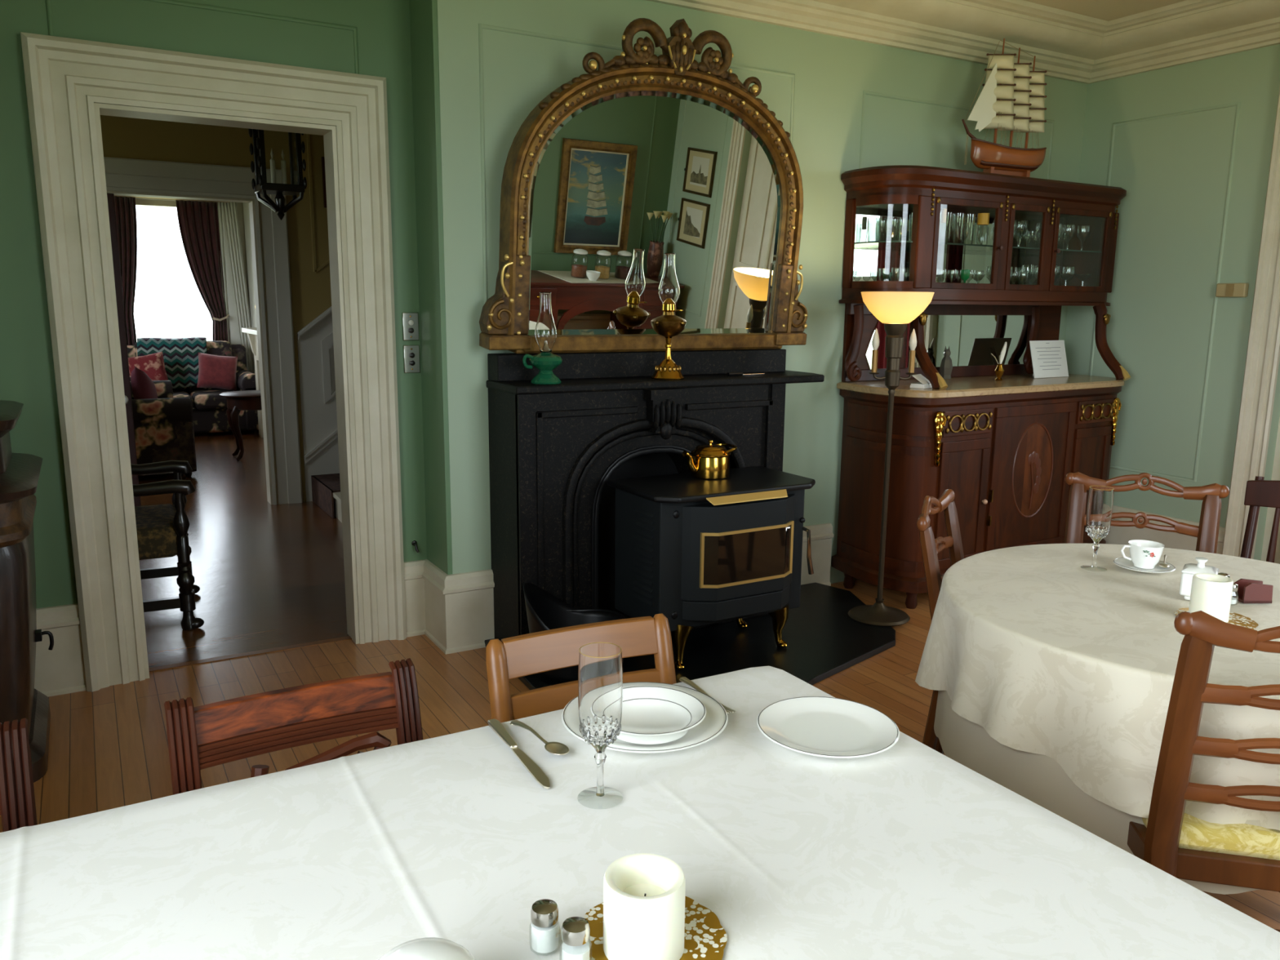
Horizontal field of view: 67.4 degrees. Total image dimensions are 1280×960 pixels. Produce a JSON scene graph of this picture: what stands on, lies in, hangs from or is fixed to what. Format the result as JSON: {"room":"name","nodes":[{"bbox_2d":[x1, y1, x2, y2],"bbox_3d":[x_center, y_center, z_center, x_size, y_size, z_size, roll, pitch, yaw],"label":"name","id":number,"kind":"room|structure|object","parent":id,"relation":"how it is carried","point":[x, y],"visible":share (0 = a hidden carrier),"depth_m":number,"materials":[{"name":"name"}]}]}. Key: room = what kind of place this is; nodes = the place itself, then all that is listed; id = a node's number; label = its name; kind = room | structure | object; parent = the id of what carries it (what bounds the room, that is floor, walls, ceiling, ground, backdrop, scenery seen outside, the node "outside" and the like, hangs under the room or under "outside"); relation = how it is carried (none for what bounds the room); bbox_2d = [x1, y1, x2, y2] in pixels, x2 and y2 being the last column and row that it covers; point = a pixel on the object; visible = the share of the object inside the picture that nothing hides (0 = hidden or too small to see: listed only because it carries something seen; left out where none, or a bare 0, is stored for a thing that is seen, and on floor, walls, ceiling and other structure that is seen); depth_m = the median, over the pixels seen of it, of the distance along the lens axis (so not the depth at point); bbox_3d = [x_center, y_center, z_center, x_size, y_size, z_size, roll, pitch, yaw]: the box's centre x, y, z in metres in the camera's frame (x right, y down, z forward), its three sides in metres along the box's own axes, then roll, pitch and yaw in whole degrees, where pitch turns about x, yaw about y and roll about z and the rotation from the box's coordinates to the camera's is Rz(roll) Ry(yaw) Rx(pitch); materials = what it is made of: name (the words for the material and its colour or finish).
{"room":"dining room","nodes":[
{"label":"dining room","id":0,"kind":"room"},
{"bbox_2d":[135,198,249,309],"bbox_3d":[-4.952,-2.062,10.890,5.900,2.900,0.150,-5,12,-30],"label":"wall","id":1,"kind":"structure","parent":0,"point":[239,205],"depth_m":10.91,"materials":[{"name":"beige paint"}]},
{"bbox_2d":[114,195,137,345],"bbox_3d":[-5.546,-1.797,10.386,0.336,2.450,0.047,-5,12,-30],"label":"curtain","id":2,"kind":"object","parent":1,"relation":"hanging from","point":[125,206],"visible":0.52,"depth_m":10.30,"materials":[{"name":"red fabric"}]},
{"bbox_2d":[175,200,230,342],"bbox_3d":[-4.851,-1.862,10.774,0.473,2.450,0.109,-5,12,-30],"label":"curtain","id":3,"kind":"object","parent":1,"relation":"hanging from","point":[198,222],"visible":0.73,"depth_m":10.69,"materials":[{"name":"red fabric"}]},
{"bbox_2d":[216,201,254,373],"bbox_3d":[-4.570,-1.941,10.967,0.343,2.400,0.028,-5,12,-30],"label":"drape","id":4,"kind":"object","parent":1,"relation":"hanging from","point":[235,295],"visible":0.56,"depth_m":10.88,"materials":[{"name":"white fabric"}]},
{"bbox_2d":[0,0,426,608],"bbox_3d":[-2.094,-0.652,3.417,2.750,2.900,0.120,-5,12,-30],"label":"wall","id":5,"kind":"structure","parent":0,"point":[27,371],"depth_m":3.47,"materials":[{"name":"green paint"}]},
{"bbox_2d":[20,0,406,691],"bbox_3d":[-1.573,-0.497,3.733,1.216,2.490,0.197,-5,12,-30],"label":"door frame","id":6,"kind":"structure","parent":5,"relation":"attached to","point":[64,77],"depth_m":3.57,"materials":[{"name":"white paint"}]},
{"bbox_2d":[402,312,418,340],"bbox_3d":[-0.956,-0.640,4.006,0.068,0.116,0.016,-5,12,-30],"label":"switch plate","id":7,"kind":"object","parent":5,"relation":"attached to","point":[410,320],"visible":1,"depth_m":4.00,"materials":[{"name":"silver metal"}]},
{"bbox_2d":[403,345,420,373],"bbox_3d":[-0.957,-0.508,4.030,0.068,0.116,0.016,-5,12,-30],"label":"switch plate","id":8,"kind":"object","parent":5,"relation":"attached to","point":[411,353],"visible":1,"depth_m":4.03,"materials":[{"name":"silver metal"}]},
{"bbox_2d":[100,115,331,501],"bbox_3d":[-2.523,-1.274,6.755,5.900,2.900,0.130,-5,12,-30],"label":"wall","id":9,"kind":"structure","parent":0,"point":[122,137],"depth_m":6.53,"materials":[{"name":"brown paint"}]},
{"bbox_2d":[106,193,141,506],"bbox_3d":[-3.712,-0.762,6.094,0.820,2.090,0.122,-5,12,-30],"label":"trim","id":10,"kind":"structure","parent":9,"relation":"in","point":[112,215],"depth_m":6.27,"materials":[{"name":"white paint"}]},
{"bbox_2d":[103,156,302,504],"bbox_3d":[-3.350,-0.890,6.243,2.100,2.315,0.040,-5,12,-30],"label":"trim","id":11,"kind":"structure","parent":9,"relation":"attached to","point":[126,175],"depth_m":6.62,"materials":[{"name":"beige paint"}]},
{"bbox_2d":[306,133,316,271],"bbox_3d":[-1.800,-1.992,6.961,1.149,0.972,0.010,-5,12,-30],"label":"trim","id":12,"kind":"structure","parent":9,"relation":"attached to","point":[308,135],"depth_m":6.68,"materials":[{"name":"brown paint"}]},
{"bbox_2d":[297,306,339,501],"bbox_3d":[-1.348,-1.462,7.326,2.470,3.086,0.013,-5,12,-30],"label":"trim","id":13,"kind":"structure","parent":9,"relation":"attached to","point":[319,419],"depth_m":6.92,"materials":[{"name":"beige paint"}]},
{"bbox_2d":[242,202,256,373],"bbox_3d":[-3.293,-1.720,9.127,0.140,2.900,4.820,-5,12,-30],"label":"wall","id":14,"kind":"structure","parent":0,"point":[246,205],"depth_m":10.80,"materials":[{"name":"beige paint"}]},
{"bbox_2d":[408,0,452,574],"bbox_3d":[-0.849,-0.731,3.906,0.022,2.900,0.288,-5,12,-30],"label":"wall","id":15,"kind":"structure","parent":0,"point":[423,13],"depth_m":3.86,"materials":[{"name":"green paint"}]},
{"bbox_2d":[0,430,1279,929],"bbox_3d":[-1.195,0.428,5.873,7.050,0.100,13.550,-5,12,-30],"label":"floor","id":16,"kind":"structure","parent":0,"point":[108,749],"depth_m":3.94,"materials":[{"name":"brown wood"}]},
{"bbox_2d":[0,718,37,831],"bbox_3d":[-0.995,0.822,1.217,0.427,0.825,0.517,-5,12,-30],"label":"dining chair","id":17,"kind":"object","parent":16,"relation":"on","point":[17,797],"visible":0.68,"depth_m":1.42,"materials":[{"name":"brown wood"}]},
{"bbox_2d":[0,400,53,782],"bbox_3d":[-2.303,0.354,2.887,0.910,1.110,0.750,-5,12,-30],"label":"base cabinet","id":18,"kind":"object","parent":16,"relation":"on","point":[20,473],"visible":0.98,"depth_m":2.85,"materials":[{"name":"brown wood"}]},
{"bbox_2d":[129,380,196,477],"bbox_3d":[-4.500,-0.598,8.467,0.866,0.910,2.110,-5,12,-30],"label":"armchair","id":19,"kind":"object","parent":16,"relation":"on","point":[163,425],"visible":0.3,"depth_m":7.71,"materials":[{"name":"fabric"}]},
{"bbox_2d":[130,366,157,399],"bbox_3d":[-4.175,-0.697,8.110,0.181,0.558,0.562,-2,11,-15],"label":"throw cushion","id":20,"kind":"object","parent":19,"relation":"on","point":[143,387],"visible":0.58,"depth_m":7.94,"materials":[{"name":"red fabric"}]},
{"bbox_2d":[130,460,204,630],"bbox_3d":[-2.332,0.019,4.313,0.599,1.250,0.632,-5,12,-26],"label":"armchair","id":21,"kind":"object","parent":16,"relation":"on","point":[162,530],"visible":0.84,"depth_m":4.21,"materials":[{"name":"black wood"}]},
{"bbox_2d":[127,340,258,434],"bbox_3d":[-4.880,-0.994,10.395,1.410,0.980,0.890,-5,12,-30],"label":"sofa","id":22,"kind":"object","parent":16,"relation":"on","point":[209,408],"visible":0.38,"depth_m":10.31,"materials":[{"name":"fabric"}]},
{"bbox_2d":[128,351,168,380],"bbox_3d":[-5.203,-1.140,10.125,0.436,0.418,0.209,-3,11,-20],"label":"throw cushion","id":23,"kind":"object","parent":22,"relation":"on","point":[153,365],"visible":0.62,"depth_m":10.08,"materials":[{"name":"red fabric"}]},
{"bbox_2d":[133,342,186,391],"bbox_3d":[-5.237,-1.238,10.484,0.480,0.540,0.302,-5,12,-30],"label":"cushion","id":24,"kind":"object","parent":22,"relation":"on","point":[135,344],"depth_m":10.40,"materials":[{"name":"fabric"}]},
{"bbox_2d":[137,337,206,388],"bbox_3d":[-5.112,-1.290,10.519,0.730,0.540,0.399,-5,12,-30],"label":"blanket","id":25,"kind":"object","parent":22,"relation":"on","point":[180,355],"visible":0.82,"depth_m":10.43,"materials":[{"name":"fabric"}]},
{"bbox_2d":[173,391,193,408],"bbox_3d":[-5.042,-0.839,10.207,0.482,0.160,0.680,-5,12,-30],"label":"seat cushion","id":26,"kind":"object","parent":22,"relation":"on","point":[175,393],"depth_m":10.12,"materials":[{"name":"fabric"}]},
{"bbox_2d":[189,389,232,409],"bbox_3d":[-4.617,-0.879,10.449,0.482,0.160,0.680,-5,12,-30],"label":"seat cushion","id":27,"kind":"object","parent":22,"relation":"on","point":[201,399],"depth_m":10.15,"materials":[{"name":"fabric"}]},
{"bbox_2d":[187,340,237,391],"bbox_3d":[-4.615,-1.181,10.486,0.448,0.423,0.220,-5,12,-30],"label":"throw cushion","id":28,"kind":"object","parent":22,"relation":"on","point":[215,371],"visible":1,"depth_m":10.43,"materials":[{"name":"red fabric"}]},
{"bbox_2d":[219,390,262,460],"bbox_3d":[-3.548,-0.509,8.890,0.605,0.600,0.547,-5,12,-30],"label":"side table","id":29,"kind":"object","parent":16,"relation":"on","point":[246,400],"visible":0.55,"depth_m":8.65,"materials":[{"name":"brown wood"}]},
{"bbox_2d":[148,635,351,671],"bbox_3d":[-1.603,0.744,3.996,0.840,0.053,0.040,-5,12,-30],"label":"trim","id":30,"kind":"structure","parent":16,"relation":"on","point":[347,637],"depth_m":3.97,"materials":[{"name":"brown wood"}]},
{"bbox_2d":[241,327,263,437],"bbox_3d":[-3.796,-0.951,9.754,0.240,1.150,1.200,-5,12,-30],"label":"mantel","id":31,"kind":"object","parent":16,"relation":"on","point":[251,332],"visible":0.27,"depth_m":10.06,"materials":[{"name":"white paint"}]},
{"bbox_2d":[164,657,422,795],"bbox_3d":[-0.478,0.778,1.522,0.407,0.810,0.513,-5,12,-30],"label":"dining chair","id":32,"kind":"object","parent":16,"relation":"on","point":[207,735],"visible":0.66,"depth_m":1.64,"materials":[{"name":"brown wood"}]},
{"bbox_2d":[311,473,342,522],"bbox_3d":[-1.071,-0.565,6.979,2.380,1.452,1.130,-5,12,-30],"label":"staircase","id":33,"kind":"structure","parent":16,"relation":"on","point":[326,488],"depth_m":6.64,"materials":[{"name":"white paint"}]},
{"bbox_2d":[485,613,676,722],"bbox_3d":[-0.017,0.731,1.798,0.402,0.812,0.517,-5,12,-27],"label":"dining chair","id":34,"kind":"object","parent":16,"relation":"on","point":[525,655],"visible":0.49,"depth_m":1.91,"materials":[{"name":"brown wood"}]},
{"bbox_2d":[484,582,895,689],"bbox_3d":[0.413,0.709,4.079,1.900,0.029,1.139,-5,12,-30],"label":"hearth slab","id":35,"kind":"object","parent":16,"relation":"on","point":[821,638],"visible":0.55,"depth_m":4.08,"materials":[{"name":"stone"}]},
{"bbox_2d":[523,582,628,684],"bbox_3d":[-0.237,0.574,3.708,0.429,0.362,0.382,-5,12,-30],"label":"coal scuttle","id":36,"kind":"object","parent":35,"relation":"on","point":[544,611],"visible":0.27,"depth_m":3.80,"materials":[{"name":"black metal"}]},
{"bbox_2d":[486,348,824,641],"bbox_3d":[0.129,0.047,4.234,1.550,1.210,0.378,-5,12,-30],"label":"fireplace","id":37,"kind":"object","parent":35,"relation":"on","point":[554,450],"visible":0.74,"depth_m":3.95,"materials":[{"name":"black metal"}]},
{"bbox_2d":[522,292,562,384],"bbox_3d":[-0.376,-0.556,3.757,0.146,0.352,0.132,2,11,7],"label":"oil lamp","id":38,"kind":"object","parent":37,"relation":"on","point":[545,331],"visible":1,"depth_m":3.73,"materials":[{"name":"green glass"}]},
{"bbox_2d":[479,17,808,354],"bbox_3d":[0.110,-1.204,4.022,1.600,1.323,0.264,-5,12,-30],"label":"mirror","id":39,"kind":"object","parent":37,"relation":"on","point":[633,160],"visible":1,"depth_m":3.98,"materials":[{"name":"gold metal"}]},
{"bbox_2d":[486,369,824,395],"bbox_3d":[0.122,-0.430,4.166,1.550,0.033,0.331,-5,12,-30],"label":"shelf","id":40,"kind":"object","parent":37,"relation":"attached to","point":[697,380],"depth_m":4.01,"materials":[{"name":"black wood"}]},
{"bbox_2d":[650,253,686,379],"bbox_3d":[0.120,-0.684,4.019,0.152,0.518,0.152,0,11,-4],"label":"oil lamp","id":41,"kind":"object","parent":37,"relation":"on","point":[668,325],"visible":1,"depth_m":3.98,"materials":[{"name":"gold metal"}]},
{"bbox_2d":[607,466,815,669],"bbox_3d":[0.314,0.355,3.946,0.775,0.712,0.475,-5,12,-30],"label":"stove","id":42,"kind":"object","parent":35,"relation":"on","point":[694,552],"visible":0.89,"depth_m":3.74,"materials":[{"name":"black paint"}]},
{"bbox_2d":[682,439,737,479],"bbox_3d":[0.280,-0.090,3.962,0.252,0.155,0.166,-5,12,-30],"label":"kettle","id":43,"kind":"object","parent":42,"relation":"on","point":[706,461],"visible":1,"depth_m":3.91,"materials":[{"name":"gold metal"}]},
{"bbox_2d":[848,291,934,626],"bbox_3d":[1.112,-0.092,4.309,0.310,1.476,0.310,-5,12,-30],"label":"floor lamp","id":44,"kind":"object","parent":35,"relation":"on","point":[895,309],"visible":1,"depth_m":4.21,"materials":[{"name":"brown metal"}]},
{"bbox_2d":[916,488,964,754],"bbox_3d":[1.067,0.516,2.757,0.542,0.909,0.494,6,12,26],"label":"chair","id":45,"kind":"object","parent":16,"relation":"on","point":[930,546],"visible":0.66,"depth_m":2.69,"materials":[{"name":"brown wood"}]},
{"bbox_2d":[831,164,1130,608],"bbox_3d":[1.864,-0.494,5.015,1.766,2.085,0.600,-5,12,-30],"label":"china cabinet","id":46,"kind":"object","parent":16,"relation":"on","point":[1006,449],"visible":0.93,"depth_m":4.82,"materials":[{"name":"brown wood"}]},
{"bbox_2d":[865,320,887,368],"bbox_3d":[1.254,-0.713,4.939,0.240,0.290,0.005,-5,12,-30],"label":"mirror","id":47,"kind":"object","parent":46,"relation":"attached to","point":[871,326],"depth_m":4.91,"materials":[{"name":"silver metal"}]},
{"bbox_2d":[853,204,1065,285],"bbox_3d":[1.731,-1.229,5.130,1.600,0.425,0.008,-5,12,-30],"label":"mirror","id":48,"kind":"object","parent":46,"relation":"on","point":[886,258],"depth_m":5.07,"materials":[{"name":"mirror"}]},
{"bbox_2d":[904,315,1028,368],"bbox_3d":[1.800,-0.762,5.250,0.940,0.275,0.005,-5,12,-30],"label":"mirror","id":49,"kind":"object","parent":46,"relation":"attached to","point":[971,340],"depth_m":5.27,"materials":[{"name":"silver metal"}]},
{"bbox_2d":[839,288,1110,306],"bbox_3d":[1.809,-0.957,5.035,1.715,0.074,0.360,-5,12,-30],"label":"shelf","id":50,"kind":"object","parent":46,"relation":"attached to","point":[850,296],"depth_m":4.89,"materials":[{"name":"brown wood"}]},
{"bbox_2d":[854,240,1101,254],"bbox_3d":[1.804,-1.207,4.999,1.625,0.007,0.295,-5,12,-30],"label":"glass shelf","id":51,"kind":"object","parent":46,"relation":"attached to","point":[888,246],"depth_m":4.93,"materials":[{"name":"grey"}]},
{"bbox_2d":[961,38,1047,177],"bbox_3d":[1.850,-1.878,4.880,0.550,0.681,0.125,-5,12,-26],"label":"model","id":52,"kind":"object","parent":46,"relation":"on","point":[998,107],"visible":1,"depth_m":4.86},
{"bbox_2d":[1029,340,1068,377],"bbox_3d":[2.242,-0.672,5.316,0.300,0.200,0.112,-6,12,-31],"label":"card","id":53,"kind":"object","parent":46,"relation":"on","point":[1049,359],"visible":1,"depth_m":5.29,"materials":[{"name":"white paper"}]},
{"bbox_2d":[1063,471,1229,553],"bbox_3d":[1.519,0.472,2.979,0.494,0.924,0.545,6,12,27],"label":"chair","id":54,"kind":"object","parent":16,"relation":"on","point":[1206,533],"visible":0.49,"depth_m":3.11,"materials":[{"name":"brown wood"}]},
{"bbox_2d":[1127,610,1279,932],"bbox_3d":[1.228,0.651,1.927,0.524,0.949,0.551,3,11,13],"label":"chair","id":55,"kind":"object","parent":16,"relation":"on","point":[1182,845],"visible":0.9,"depth_m":1.75,"materials":[{"name":"brown wood"}]},
{"bbox_2d":[1240,475,1279,563],"bbox_3d":[2.132,0.470,3.164,0.517,0.872,0.480,-8,13,-37],"label":"spindle chair","id":56,"kind":"object","parent":16,"relation":"on","point":[1260,492],"visible":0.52,"depth_m":3.38,"materials":[{"name":"brown wood"}]},
{"bbox_3d":[-0.204,0.913,0.988,1.766,0.742,1.246,-5,12,-30],"label":"dining table","id":57,"kind":"object","parent":16,"relation":"on","visible":0},
{"bbox_2d":[0,666,1279,959],"bbox_3d":[-0.201,0.661,0.942,1.895,0.253,1.374,-5,12,-30],"label":"tablecloth","id":58,"kind":"object","parent":57,"relation":"on","point":[905,851],"visible":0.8,"depth_m":1.22,"materials":[{"name":"white fabric"}]},
{"bbox_2d":[378,937,474,959],"bbox_3d":[-0.212,0.497,0.936,0.112,0.072,0.112,-5,12,-30],"label":"sugar bowl","id":59,"kind":"object","parent":58,"relation":"on","point":[427,948],"visible":1,"depth_m":0.94,"materials":[{"name":"white ceramic"}]},
{"bbox_2d":[487,719,550,788],"bbox_3d":[-0.190,0.424,1.503,0.020,0.008,0.251,-5,12,-28],"label":"table knife","id":60,"kind":"object","parent":58,"relation":"on","point":[534,769],"visible":1,"depth_m":1.49,"materials":[{"name":"silver metal"}]},
{"bbox_2d":[509,720,569,755],"bbox_3d":[-0.164,0.413,1.544,0.034,0.013,0.155,-8,13,-38],"label":"soup spoon","id":61,"kind":"object","parent":58,"relation":"on","point":[554,748],"visible":1,"depth_m":1.52,"materials":[{"name":"silver metal"}]},
{"bbox_2d":[528,898,560,953],"bbox_3d":[-0.104,0.487,1.050,0.035,0.051,0.033,-5,12,-30],"label":"shaker","id":62,"kind":"object","parent":58,"relation":"on","point":[544,926],"visible":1,"depth_m":1.04,"materials":[{"name":"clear glass"}]},
{"bbox_2d":[528,921,560,952],"bbox_3d":[-0.104,0.494,1.051,0.035,0.036,0.033,-5,12,-30],"label":"jar","id":63,"kind":"object","parent":62,"relation":"on","point":[544,935],"depth_m":1.04,"materials":[{"name":"clear glass"}]},
{"bbox_2d":[559,915,591,959],"bbox_3d":[-0.068,0.493,1.020,0.033,0.051,0.035,10,14,42],"label":"shaker","id":64,"kind":"object","parent":58,"relation":"on","point":[575,931],"visible":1,"depth_m":1.01,"materials":[{"name":"clear glass"}]},
{"bbox_2d":[559,938,591,959],"bbox_3d":[-0.068,0.500,1.021,0.033,0.036,0.035,10,14,42],"label":"jar","id":65,"kind":"object","parent":64,"relation":"on","point":[571,948],"depth_m":1.01,"materials":[{"name":"clear glass"}]},
{"bbox_2d":[577,642,622,796],"bbox_3d":[-0.056,0.344,1.350,0.065,0.222,0.065,-5,12,-30],"label":"champagne flute","id":66,"kind":"object","parent":58,"relation":"on","point":[600,670],"visible":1,"depth_m":1.32,"materials":[{"name":"clear glass"}]},
{"bbox_2d":[561,681,728,753],"bbox_3d":[0.008,0.401,1.611,0.278,0.020,0.278,-5,12,-30],"label":"dinner plate","id":67,"kind":"object","parent":58,"relation":"on","point":[715,721],"visible":0.45,"depth_m":1.57,"materials":[{"name":"white ceramic"}]},
{"bbox_2d":[617,686,706,744],"bbox_3d":[0.012,0.389,1.565,0.190,0.036,0.190,-5,12,-30],"label":"bowl","id":68,"kind":"object","parent":67,"relation":"on","point":[651,715],"visible":0.77,"depth_m":1.59,"materials":[{"name":"white ceramic"}]},
{"bbox_2d":[583,896,727,959],"bbox_3d":[0.012,0.510,1.072,0.170,0.001,0.170,-5,12,-30],"label":"coaster","id":69,"kind":"object","parent":58,"relation":"on","point":[704,937],"visible":0.48,"depth_m":1.08,"materials":[{"name":"gold metal"}]},
{"bbox_2d":[603,853,685,959],"bbox_3d":[0.004,0.470,1.047,0.089,0.085,0.089,-5,12,-30],"label":"pillar candle","id":70,"kind":"object","parent":69,"relation":"on","point":[644,893],"visible":1,"depth_m":1.02,"materials":[{"name":"beige wax"}]},
{"bbox_2d":[756,696,899,758],"bbox_3d":[0.307,0.410,1.577,0.230,0.020,0.230,-5,12,-30],"label":"plate","id":71,"kind":"object","parent":58,"relation":"on","point":[822,726],"visible":1,"depth_m":1.58,"materials":[{"name":"white ceramic"}]},
{"bbox_3d":[1.335,0.664,2.400,1.132,0.736,1.132,-5,12,-30],"label":"round table","id":72,"kind":"object","parent":16,"relation":"on","visible":0},
{"bbox_2d":[933,690,1261,894],"bbox_3d":[1.337,0.525,2.378,1.144,0.461,1.148,-5,12,-30],"label":"cloth","id":73,"kind":"object","parent":72,"relation":"on","point":[1039,779],"visible":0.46,"depth_m":2.09,"materials":[{"name":"beige fabric"}]},
{"bbox_2d":[915,543,1279,830],"bbox_3d":[1.338,0.443,2.361,1.253,0.307,1.236,-5,12,-30],"label":"tablecloth","id":74,"kind":"object","parent":73,"relation":"on","point":[1066,662],"visible":0.76,"depth_m":2.07,"materials":[{"name":"fabric"}]},
{"bbox_2d":[1080,485,1114,569],"bbox_3d":[1.229,0.130,2.577,0.065,0.222,0.065,-5,12,-30],"label":"champagne flute","id":75,"kind":"object","parent":74,"relation":"on","point":[1100,498],"visible":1,"depth_m":2.55,"materials":[{"name":"clear glass"}]},
{"bbox_2d":[1113,556,1175,573],"bbox_3d":[1.361,0.234,2.592,0.150,0.016,0.150,-5,12,-30],"label":"saucer","id":76,"kind":"object","parent":74,"relation":"on","point":[1123,562],"visible":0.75,"depth_m":2.58,"materials":[{"name":"white ceramic"}]},
{"bbox_2d":[1120,539,1164,568],"bbox_3d":[1.357,0.203,2.583,0.097,0.063,0.087,-8,13,-38],"label":"teacup","id":77,"kind":"object","parent":76,"relation":"on","point":[1145,554],"visible":1,"depth_m":2.57,"materials":[{"name":"white ceramic"}]},
{"bbox_2d":[1179,557,1218,599],"bbox_3d":[1.355,0.239,2.325,0.074,0.103,0.074,8,13,34],"label":"sugar bowl","id":78,"kind":"object","parent":74,"relation":"on","point":[1188,570],"visible":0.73,"depth_m":2.31,"materials":[{"name":"white ceramic"}]},
{"bbox_2d":[1173,607,1258,629],"bbox_3d":[1.313,0.316,2.189,0.166,0.001,0.166,-5,12,-30],"label":"lace doily","id":79,"kind":"object","parent":74,"relation":"on","point":[1236,619],"visible":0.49,"depth_m":2.18,"materials":[{"name":"gold metal"}]},
{"bbox_2d":[1188,573,1233,622],"bbox_3d":[1.298,0.268,2.183,0.080,0.095,0.080,-5,12,-30],"label":"pillar candle","id":80,"kind":"object","parent":79,"relation":"on","point":[1211,593],"visible":0.84,"depth_m":2.15,"materials":[{"name":"beige wax"}]},
{"bbox_2d":[1232,578,1273,603],"bbox_3d":[1.484,0.268,2.322,0.070,0.050,0.041,0,10,-2],"label":"holder","id":81,"kind":"object","parent":74,"relation":"on","point":[1250,591],"visible":0.9,"depth_m":2.30,"materials":[{"name":"red wood"}]},
{"bbox_2d":[437,0,1087,583],"bbox_3d":[0.882,-0.907,4.952,4.040,2.900,0.400,-5,12,-30],"label":"wall","id":82,"kind":"structure","parent":0,"point":[832,73],"depth_m":4.40,"materials":[{"name":"green paint"}]},
{"bbox_2d":[34,522,834,697],"bbox_3d":[0.986,0.863,2.448,6.140,0.332,5.100,-5,12,-30],"label":"baseboard","id":83,"kind":"structure","parent":82,"relation":"attached to","point":[60,670],"depth_m":3.55,"materials":[{"name":"white paint"}]},
{"bbox_2d":[404,559,494,654],"bbox_3d":[-0.821,0.533,4.135,0.313,0.332,0.316,-5,12,-30],"label":"baseboard","id":84,"kind":"structure","parent":82,"relation":"attached to","point":[455,611],"depth_m":4.06,"materials":[{"name":"white paint"}]},
{"bbox_2d":[478,23,795,304],"bbox_3d":[0.044,-1.204,4.164,1.541,1.235,0.008,-5,12,-30],"label":"trim","id":85,"kind":"structure","parent":82,"relation":"attached to","point":[481,26],"depth_m":3.81,"materials":[{"name":"green paint"}]},
{"bbox_2d":[858,90,1054,179],"bbox_3d":[1.685,-0.971,5.172,1.416,1.978,0.008,-5,12,-30],"label":"trim","id":86,"kind":"structure","parent":82,"relation":"attached to","point":[864,92],"depth_m":4.80,"materials":[{"name":"green paint"}]},
{"bbox_2d":[645,0,1279,84],"bbox_3d":[1.012,-1.723,1.970,6.140,0.211,5.100,-5,12,-30],"label":"trim","id":87,"kind":"structure","parent":82,"relation":"attached to","point":[1069,46],"depth_m":4.71,"materials":[{"name":"white paint"}]},
{"bbox_2d":[1023,0,1186,21],"bbox_3d":[0.991,-1.867,1.901,6.800,0.100,5.350,-5,12,-30],"label":"ceiling","id":88,"kind":"structure","parent":0,"point":[1105,10],"depth_m":4.70,"materials":[{"name":"beige paint"}]},
{"bbox_2d":[1064,44,1279,560],"bbox_3d":[3.828,-0.633,3.626,0.190,2.900,5.050,-5,12,-30],"label":"wall","id":89,"kind":"structure","parent":0,"point":[1174,171],"depth_m":5.07,"materials":[{"name":"green paint"}]},
{"bbox_2d":[1102,505,1225,554],"bbox_3d":[2.760,0.328,5.433,0.036,0.332,1.060,-5,12,-30],"label":"baseboard","id":90,"kind":"structure","parent":89,"relation":"attached to","point":[1117,535],"depth_m":5.29,"materials":[{"name":"white paint"}]},
{"bbox_2d":[1088,102,1240,482],"bbox_3d":[2.783,-0.983,5.202,0.008,1.911,0.686,-5,12,-30],"label":"trim","id":91,"kind":"structure","parent":89,"relation":"attached to","point":[1237,104],"depth_m":4.99,"materials":[{"name":"green paint"}]},
{"bbox_2d":[1215,283,1248,297],"bbox_3d":[2.977,-0.955,4.828,0.040,0.068,0.144,-5,12,-30],"label":"door chime","id":92,"kind":"object","parent":89,"relation":"attached to","point":[1223,290],"visible":1,"depth_m":4.81,"materials":[{"name":"beige plastic"}]},
{"bbox_2d":[1222,85,1279,559],"bbox_3d":[3.723,-0.552,3.575,0.055,2.758,2.776,-5,12,-30],"label":"trim","id":93,"kind":"structure","parent":89,"relation":"attached to","point":[1263,352],"depth_m":4.73,"materials":[{"name":"white paint"}]},
{"bbox_2d":[1260,417,1279,564],"bbox_3d":[3.859,-0.497,3.665,0.120,2.620,2.500,-5,12,-30],"label":"trim","id":94,"kind":"structure","parent":89,"relation":"attached to","point":[1276,468],"depth_m":4.83,"materials":[{"name":"white paint"}]},
{"bbox_3d":[-1.752,-2.454,5.202,5.900,0.100,3.200,-5,12,-30],"label":"ceiling","id":95,"kind":"structure","parent":0,"visible":0},
{"bbox_2d":[248,128,306,220],"bbox_3d":[-1.810,-1.809,4.763,0.228,1.010,0.228,-5,12,-30],"label":"lantern","id":96,"kind":"object","parent":95,"relation":"hanging from","point":[260,185],"visible":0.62,"depth_m":4.79,"materials":[{"name":"black metal"}]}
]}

